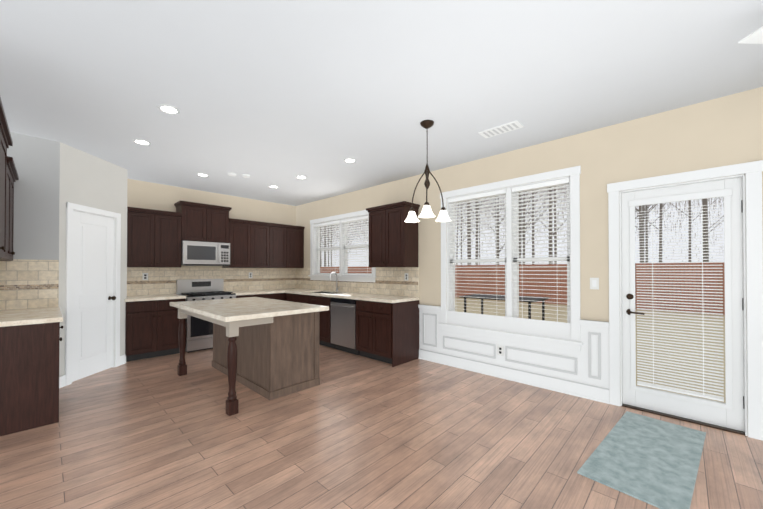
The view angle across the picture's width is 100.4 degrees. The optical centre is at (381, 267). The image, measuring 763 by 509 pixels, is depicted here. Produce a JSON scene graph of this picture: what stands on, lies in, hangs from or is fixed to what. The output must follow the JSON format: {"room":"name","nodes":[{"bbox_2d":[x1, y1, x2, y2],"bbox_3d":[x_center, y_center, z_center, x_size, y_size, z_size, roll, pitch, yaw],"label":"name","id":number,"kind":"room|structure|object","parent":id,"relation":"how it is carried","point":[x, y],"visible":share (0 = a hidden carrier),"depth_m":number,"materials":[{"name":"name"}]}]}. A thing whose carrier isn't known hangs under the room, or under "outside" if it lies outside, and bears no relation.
{"room":"kitchen","nodes":[
{"label":"kitchen","id":0,"kind":"room"},
{"bbox_2d":[0,117,11,260],"bbox_3d":[-2.931,-0.564,2.262,1.207,0.985,0.279,0,-1,44],"label":"upper cabinet","id":1,"kind":"object","parent":0,"relation":"attached to","point":[5,161],"depth_m":2.62,"materials":[{"name":"brown wood"}]},
{"bbox_2d":[8,173,15,260],"bbox_3d":[-3.634,-0.493,2.930,0.848,0.855,0.279,0,-1,44],"label":"upper cabinet","id":2,"kind":"object","parent":0,"relation":"attached to","point":[10,191],"depth_m":3.13,"materials":[{"name":"brown wood"}]},
{"bbox_2d":[59,142,127,376],"bbox_3d":[-3.687,-0.022,4.063,0.100,2.770,0.985,0,0,-1],"label":"wall","id":3,"kind":"structure","parent":0,"point":[88,180],"depth_m":3.96,"materials":[{"name":"paint"}]},
{"bbox_2d":[7,132,59,307],"bbox_3d":[-3.873,-0.027,3.383,0.100,2.770,0.617,0,-1,44],"label":"wall","id":4,"kind":"structure","parent":3,"relation":"attached to","point":[36,201],"depth_m":3.45,"materials":[{"name":"paint"}]},
{"bbox_2d":[0,259,58,309],"bbox_3d":[-3.821,0.180,3.352,0.015,0.525,0.585,0,-1,44],"label":"backsplash","id":5,"kind":"structure","parent":4,"relation":"attached to","point":[27,284],"depth_m":3.40,"materials":[{"name":"tile"}]},
{"bbox_2d":[59,202,125,387],"bbox_3d":[-3.676,0.308,4.046,0.120,2.110,0.955,0,0,-1],"label":"trim","id":6,"kind":"structure","parent":3,"relation":"attached to","point":[65,379],"depth_m":3.71,"materials":[{"name":"white paint"}]},
{"bbox_2d":[72,211,115,381],"bbox_3d":[-3.656,0.344,4.036,0.461,2.022,0.473,0,-1,44],"label":"pantry door","id":7,"kind":"structure","parent":3,"relation":"in","point":[93,296],"depth_m":4.01,"materials":[{"name":"white paint"}]},
{"bbox_2d":[127,179,295,267],"bbox_3d":[-4.661,-0.019,4.431,0.150,2.770,7.740,0,-1,44],"label":"wall","id":8,"kind":"structure","parent":0,"point":[149,195],"depth_m":5.82,"materials":[{"name":"beige paint"}]},
{"bbox_2d":[142,273,147,279],"bbox_3d":[-3.834,0.152,5.161,0.008,0.115,0.075,0,-1,44],"label":"electrical outlet","id":9,"kind":"object","parent":8,"relation":"attached to","point":[144,276],"visible":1,"depth_m":5.16,"materials":[{"name":"white plastic"}]},
{"bbox_2d":[127,208,180,267],"bbox_3d":[-3.682,-0.431,5.109,0.332,0.865,0.733,0,-1,44],"label":"upper cabinet","id":10,"kind":"object","parent":8,"relation":"attached to","point":[155,238],"depth_m":4.98,"materials":[{"name":"brown wood"}]},
{"bbox_2d":[174,204,228,242],"bbox_3d":[-3.168,-0.749,5.652,0.332,0.620,0.760,0,-1,44],"label":"upper cabinet","id":11,"kind":"object","parent":8,"relation":"attached to","point":[199,222],"depth_m":5.50,"materials":[{"name":"brown wood"}]},
{"bbox_2d":[181,241,229,265],"bbox_3d":[-3.124,-0.230,5.607,0.434,0.411,0.752,0,-1,44],"label":"microwave","id":12,"kind":"object","parent":11,"relation":"attached to","point":[195,253],"visible":0.96,"depth_m":5.45,"materials":[{"name":"silver metal"}]},
{"bbox_2d":[127,267,295,295],"bbox_3d":[-3.019,0.237,6.034,0.015,0.455,3.064,0,-1,44],"label":"backsplash","id":13,"kind":"structure","parent":8,"relation":"attached to","point":[161,280],"depth_m":5.87,"materials":[{"name":"tile"}]},
{"bbox_2d":[222,220,252,267],"bbox_3d":[-2.748,-0.423,6.090,0.332,0.865,0.457,0,-1,44],"label":"upper cabinet","id":14,"kind":"object","parent":8,"relation":"attached to","point":[240,231],"depth_m":5.97,"materials":[{"name":"brown wood"}]},
{"bbox_2d":[253,224,288,267],"bbox_3d":[-2.368,-0.419,6.490,0.332,0.865,0.874,0,-1,44],"label":"upper cabinet","id":15,"kind":"object","parent":8,"relation":"attached to","point":[270,241],"depth_m":6.39,"materials":[{"name":"brown wood"}]},
{"bbox_2d":[289,228,303,267],"bbox_3d":[-1.982,-0.416,6.895,0.332,0.865,0.473,0,-1,44],"label":"upper cabinet","id":16,"kind":"object","parent":8,"relation":"attached to","point":[296,235],"depth_m":6.83,"materials":[{"name":"brown wood"}]},
{"bbox_2d":[0,344,762,508],"bbox_3d":[-0.842,1.398,0.889,10.550,0.120,7.890,0,-1,44],"label":"floor","id":17,"kind":"structure","parent":0,"point":[352,431],"depth_m":2.39,"materials":[{"name":"brown wood"}]},
{"bbox_2d":[0,321,62,436],"bbox_3d":[-3.426,0.917,2.944,1.116,0.875,0.603,0,-1,44],"label":"base cabinet","id":18,"kind":"object","parent":17,"relation":"on","point":[30,339],"depth_m":2.65,"materials":[{"name":"brown wood"}]},
{"bbox_2d":[0,307,62,328],"bbox_3d":[-3.415,0.459,2.950,1.128,0.040,0.622,0,-1,44],"label":"countertop","id":19,"kind":"structure","parent":18,"relation":"on","point":[17,316],"depth_m":2.83,"materials":[{"name":"beige stone"}]},
{"bbox_2d":[125,296,185,361],"bbox_3d":[-3.598,0.933,4.990,0.603,0.875,0.764,0,-1,44],"label":"base cabinet","id":20,"kind":"object","parent":17,"relation":"on","point":[151,326],"depth_m":4.74,"materials":[{"name":"brown wood"}]},
{"bbox_2d":[125,294,184,303],"bbox_3d":[-3.591,0.476,4.987,0.622,0.040,0.764,0,-1,44],"label":"countertop","id":21,"kind":"structure","parent":20,"relation":"on","point":[171,296],"depth_m":4.85,"materials":[{"name":"beige stone"}]},
{"bbox_2d":[176,279,235,352],"bbox_3d":[-3.027,0.795,5.507,0.701,1.160,0.752,0,-1,44],"label":"range","id":22,"kind":"object","parent":17,"relation":"on","point":[199,334],"visible":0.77,"depth_m":5.27,"materials":[{"name":"silver metal"}]},
{"bbox_2d":[177,309,319,415],"bbox_3d":[-1.649,0.924,3.855,1.721,0.874,1.036,0,-1,44],"label":"kitchen island","id":23,"kind":"object","parent":17,"relation":"on","point":[267,348],"depth_m":3.45,"materials":[{"name":"brown wood"}]},
{"bbox_2d":[170,297,328,320],"bbox_3d":[-1.647,0.467,3.823,1.850,0.044,1.120,0,-1,44],"label":"island countertop","id":24,"kind":"structure","parent":23,"relation":"on","point":[247,308],"depth_m":3.49,"materials":[{"name":"beige stone"}]},
{"bbox_2d":[236,296,264,297],"bbox_3d":[-2.625,0.942,6.013,0.603,0.875,0.523,0,-1,44],"label":"base cabinet","id":25,"kind":"object","parent":17,"relation":"on","point":[236,296],"depth_m":5.79,"materials":[{"name":"brown wood"}]},
{"bbox_2d":[265,292,284,300],"bbox_3d":[-2.330,0.944,6.323,0.603,0.875,0.559,0,-1,44],"label":"base cabinet","id":26,"kind":"object","parent":17,"relation":"on","point":[270,295],"depth_m":6.18,"materials":[{"name":"brown wood"}]},
{"bbox_2d":[233,288,308,295],"bbox_3d":[-2.256,0.487,6.390,0.622,0.040,1.573,0,-1,44],"label":"countertop","id":27,"kind":"structure","parent":26,"relation":"on","point":[255,292],"depth_m":6.02,"materials":[{"name":"beige stone"}]},
{"bbox_2d":[330,297,359,354],"bbox_3d":[-0.442,0.938,5.288,0.606,0.870,0.631,0,-1,44],"label":"dishwasher","id":28,"kind":"object","parent":17,"relation":"on","point":[343,324],"visible":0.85,"depth_m":5.07,"materials":[{"name":"silver metal"}]},
{"bbox_2d":[285,201,419,366],"bbox_3d":[-0.670,0.220,5.533,2.850,2.310,0.632,0,-1,44],"label":"kitchen cabinets","id":29,"kind":"object","parent":17,"relation":"on","point":[387,328],"visible":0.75,"depth_m":4.70,"materials":[{"name":"wood"}]},
{"bbox_2d":[577,411,705,508],"bbox_3d":[1.958,1.345,2.331,1.350,0.009,0.520,0,-1,-41],"label":"rug","id":30,"kind":"object","parent":17,"relation":"on","point":[652,461],"visible":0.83,"depth_m":2.19,"materials":[{"name":"fabric"}]},
{"bbox_2d":[0,0,762,205],"bbox_3d":[-0.842,-1.492,0.912,10.550,0.120,7.890,0,-1,44],"label":"ceiling","id":31,"kind":"structure","parent":0,"point":[282,95],"depth_m":2.38,"materials":[{"name":"white paint"}]},
{"bbox_2d":[133,139,150,144],"bbox_3d":[-2.698,-1.408,3.582,0.170,0.006,0.170,0,-1,44],"label":"recessed light","id":32,"kind":"object","parent":31,"relation":"in","point":[141,142],"visible":0.98,"depth_m":3.58,"materials":[{"name":"white"}]},
{"bbox_2d":[157,104,179,113],"bbox_3d":[-1.905,-1.413,2.849,0.170,0.006,0.170,0,-1,44],"label":"recessed light","id":33,"kind":"object","parent":31,"relation":"in","point":[169,109],"visible":1,"depth_m":2.85,"materials":[{"name":"white"}]},
{"bbox_2d":[196,173,208,176],"bbox_3d":[-2.707,-1.397,4.820,0.170,0.006,0.170,0,-1,44],"label":"recessed light","id":34,"kind":"object","parent":31,"relation":"in","point":[202,174],"visible":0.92,"depth_m":4.80,"materials":[{"name":"white"}]},
{"bbox_2d":[242,174,250,177],"bbox_3d":[-2.057,-1.385,4.836,0.124,0.030,0.124,0,-1,44],"label":"smoke detector","id":35,"kind":"object","parent":31,"relation":"attached to","point":[246,175],"visible":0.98,"depth_m":4.80,"materials":[{"name":"white plastic"}]},
{"bbox_2d":[344,158,355,162],"bbox_3d":[-0.414,-1.403,4.183,0.170,0.006,0.170,0,-1,44],"label":"recessed light","id":36,"kind":"object","parent":31,"relation":"in","point":[349,160],"visible":1,"depth_m":4.18,"materials":[{"name":"white"}]},
{"bbox_2d":[404,120,450,222],"bbox_3d":[0.423,-0.939,3.143,0.438,0.950,0.471,0,-1,44],"label":"pendant chandelier","id":37,"kind":"object","parent":31,"relation":"hanging from","point":[426,212],"visible":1,"depth_m":3.11,"materials":[{"name":"white glass"}]},
{"bbox_2d":[478,120,523,137],"bbox_3d":[1.222,-1.408,3.262,0.400,0.010,0.180,0,-1,44],"label":"ceiling vent","id":38,"kind":"object","parent":31,"relation":"in","point":[504,128],"visible":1,"depth_m":3.24,"materials":[{"name":"grey metal"}]},
{"bbox_2d":[738,26,762,43],"bbox_3d":[2.628,-1.290,1.761,0.933,0.270,0.933,0,-1,44],"label":"fan","id":39,"kind":"object","parent":31,"relation":"attached to","point":[755,37],"visible":1,"depth_m":1.77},
{"bbox_2d":[296,87,762,418],"bbox_3d":[1.826,-0.025,3.704,10.550,2.770,0.150,0,-1,44],"label":"wall","id":40,"kind":"structure","parent":0,"point":[722,131],"depth_m":3.25,"materials":[{"name":"beige paint"}]},
{"bbox_2d":[317,220,371,275],"bbox_3d":[-0.743,-0.374,6.158,1.746,1.068,0.140,0,-1,44],"label":"window","id":41,"kind":"structure","parent":40,"relation":"in","point":[341,256],"depth_m":6.12,"materials":[{"name":"white plastic"}]},
{"bbox_2d":[314,220,338,274],"bbox_3d":[-1.096,-0.374,6.439,0.830,1.056,0.060,0,-1,44],"label":"window blind","id":42,"kind":"object","parent":41,"relation":"attached to","point":[335,223],"visible":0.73,"depth_m":6.40,"materials":[{"name":"white plastic"}]},
{"bbox_2d":[342,215,371,275],"bbox_3d":[-0.444,-0.379,5.819,0.830,1.056,0.060,0,-1,44],"label":"window blind","id":43,"kind":"object","parent":41,"relation":"attached to","point":[362,218],"visible":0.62,"depth_m":5.80,"materials":[{"name":"white plastic"}]},
{"bbox_2d":[296,267,418,296],"bbox_3d":[-0.695,0.236,5.985,3.449,0.455,0.015,0,-1,44],"label":"backsplash","id":44,"kind":"structure","parent":40,"relation":"attached to","point":[388,280],"depth_m":5.34,"materials":[{"name":"tile"}]},
{"bbox_2d":[404,273,407,280],"bbox_3d":[0.387,0.150,4.940,0.075,0.115,0.008,0,-1,44],"label":"outlet","id":45,"kind":"object","parent":40,"relation":"attached to","point":[405,276],"visible":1,"depth_m":4.94,"materials":[{"name":"white plastic"}]},
{"bbox_2d":[497,345,503,355],"bbox_3d":[1.466,1.027,3.919,0.075,0.115,0.008,0,-1,44],"label":"outlet","id":46,"kind":"object","parent":40,"relation":"attached to","point":[500,350],"visible":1,"depth_m":3.92,"materials":[{"name":"white plastic"}]},
{"bbox_2d":[450,184,569,322],"bbox_3d":[1.528,-0.089,3.994,1.516,1.753,0.140,0,-1,44],"label":"window","id":47,"kind":"structure","parent":40,"relation":"in","point":[509,272],"depth_m":3.88,"materials":[{"name":"white plastic"}]},
{"bbox_2d":[448,189,506,313],"bbox_3d":[1.253,-0.090,4.202,0.815,1.741,0.060,0,-1,44],"label":"window blind","id":48,"kind":"object","parent":47,"relation":"attached to","point":[479,195],"visible":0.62,"depth_m":4.16,"materials":[{"name":"white plastic"}]},
{"bbox_2d":[512,178,569,321],"bbox_3d":[1.821,-0.094,3.660,0.615,1.741,0.060,0,-1,44],"label":"window blind","id":49,"kind":"object","parent":47,"relation":"attached to","point":[543,185],"visible":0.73,"depth_m":3.64,"materials":[{"name":"white plastic"}]},
{"bbox_2d":[308,160,762,440],"bbox_3d":[2.020,0.146,3.483,9.665,2.425,0.200,0,-1,44],"label":"trim","id":50,"kind":"structure","parent":40,"relation":"attached to","point":[577,356],"depth_m":3.36,"materials":[{"name":"white wood"}]},
{"bbox_2d":[590,278,598,289],"bbox_3d":[2.178,0.167,3.253,0.078,0.120,0.013,0,-1,44],"label":"light switch","id":51,"kind":"object","parent":40,"relation":"attached to","point":[594,283],"visible":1,"depth_m":3.25,"materials":[{"name":"white plastic"}]},
{"bbox_2d":[621,177,744,434],"bbox_3d":[2.682,0.309,2.880,0.803,2.090,0.158,0,-1,44],"label":"patio door","id":52,"kind":"structure","parent":40,"relation":"in","point":[728,415],"depth_m":2.75,"materials":[{"name":"white paint"}]},
{"bbox_2d":[636,204,723,401],"bbox_3d":[2.680,0.292,2.884,0.571,1.682,0.026,0,-1,44],"label":"door blind","id":53,"kind":"object","parent":52,"relation":"attached to","point":[687,392],"visible":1,"depth_m":2.86,"materials":[{"name":"white plastic"}]},
{"label":"outside","id":54,"kind":"structure","parent":0,"visible":0},
{"bbox_2d":[321,185,723,266],"bbox_3d":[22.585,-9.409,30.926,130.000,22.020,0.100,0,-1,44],"label":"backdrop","id":55,"kind":"structure","parent":54,"point":[719,201],"depth_m":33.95,"materials":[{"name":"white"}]},
{"bbox_2d":[455,297,725,402],"bbox_3d":[14.675,1.583,22.524,70.000,0.100,44.850,0,-1,44],"label":"ground","id":56,"kind":"structure","parent":54,"point":[551,311],"depth_m":6.64,"materials":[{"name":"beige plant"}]},
{"bbox_2d":[459,294,548,319],"bbox_3d":[2.698,1.030,7.042,1.600,0.755,1.000,0,-1,44],"label":"table","id":57,"kind":"object","parent":56,"relation":"on","point":[530,298],"visible":0.58,"depth_m":6.84,"materials":[{"name":"black plastic"}]},
{"bbox_2d":[320,186,721,266],"bbox_3d":[14.748,-6.896,19.939,64.831,16.821,18.405,0,-1,44],"label":"trees","id":58,"kind":"object","parent":56,"relation":"on","point":[646,207],"visible":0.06,"depth_m":21.67,"materials":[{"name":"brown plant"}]},
{"bbox_2d":[320,262,724,314],"bbox_3d":[6.026,0.675,13.444,70.000,1.570,0.060,0,-1,44],"label":"fence","id":59,"kind":"object","parent":56,"relation":"on","point":[465,288],"visible":0.33,"depth_m":10.88,"materials":[{"name":"red brick"}]}
]}

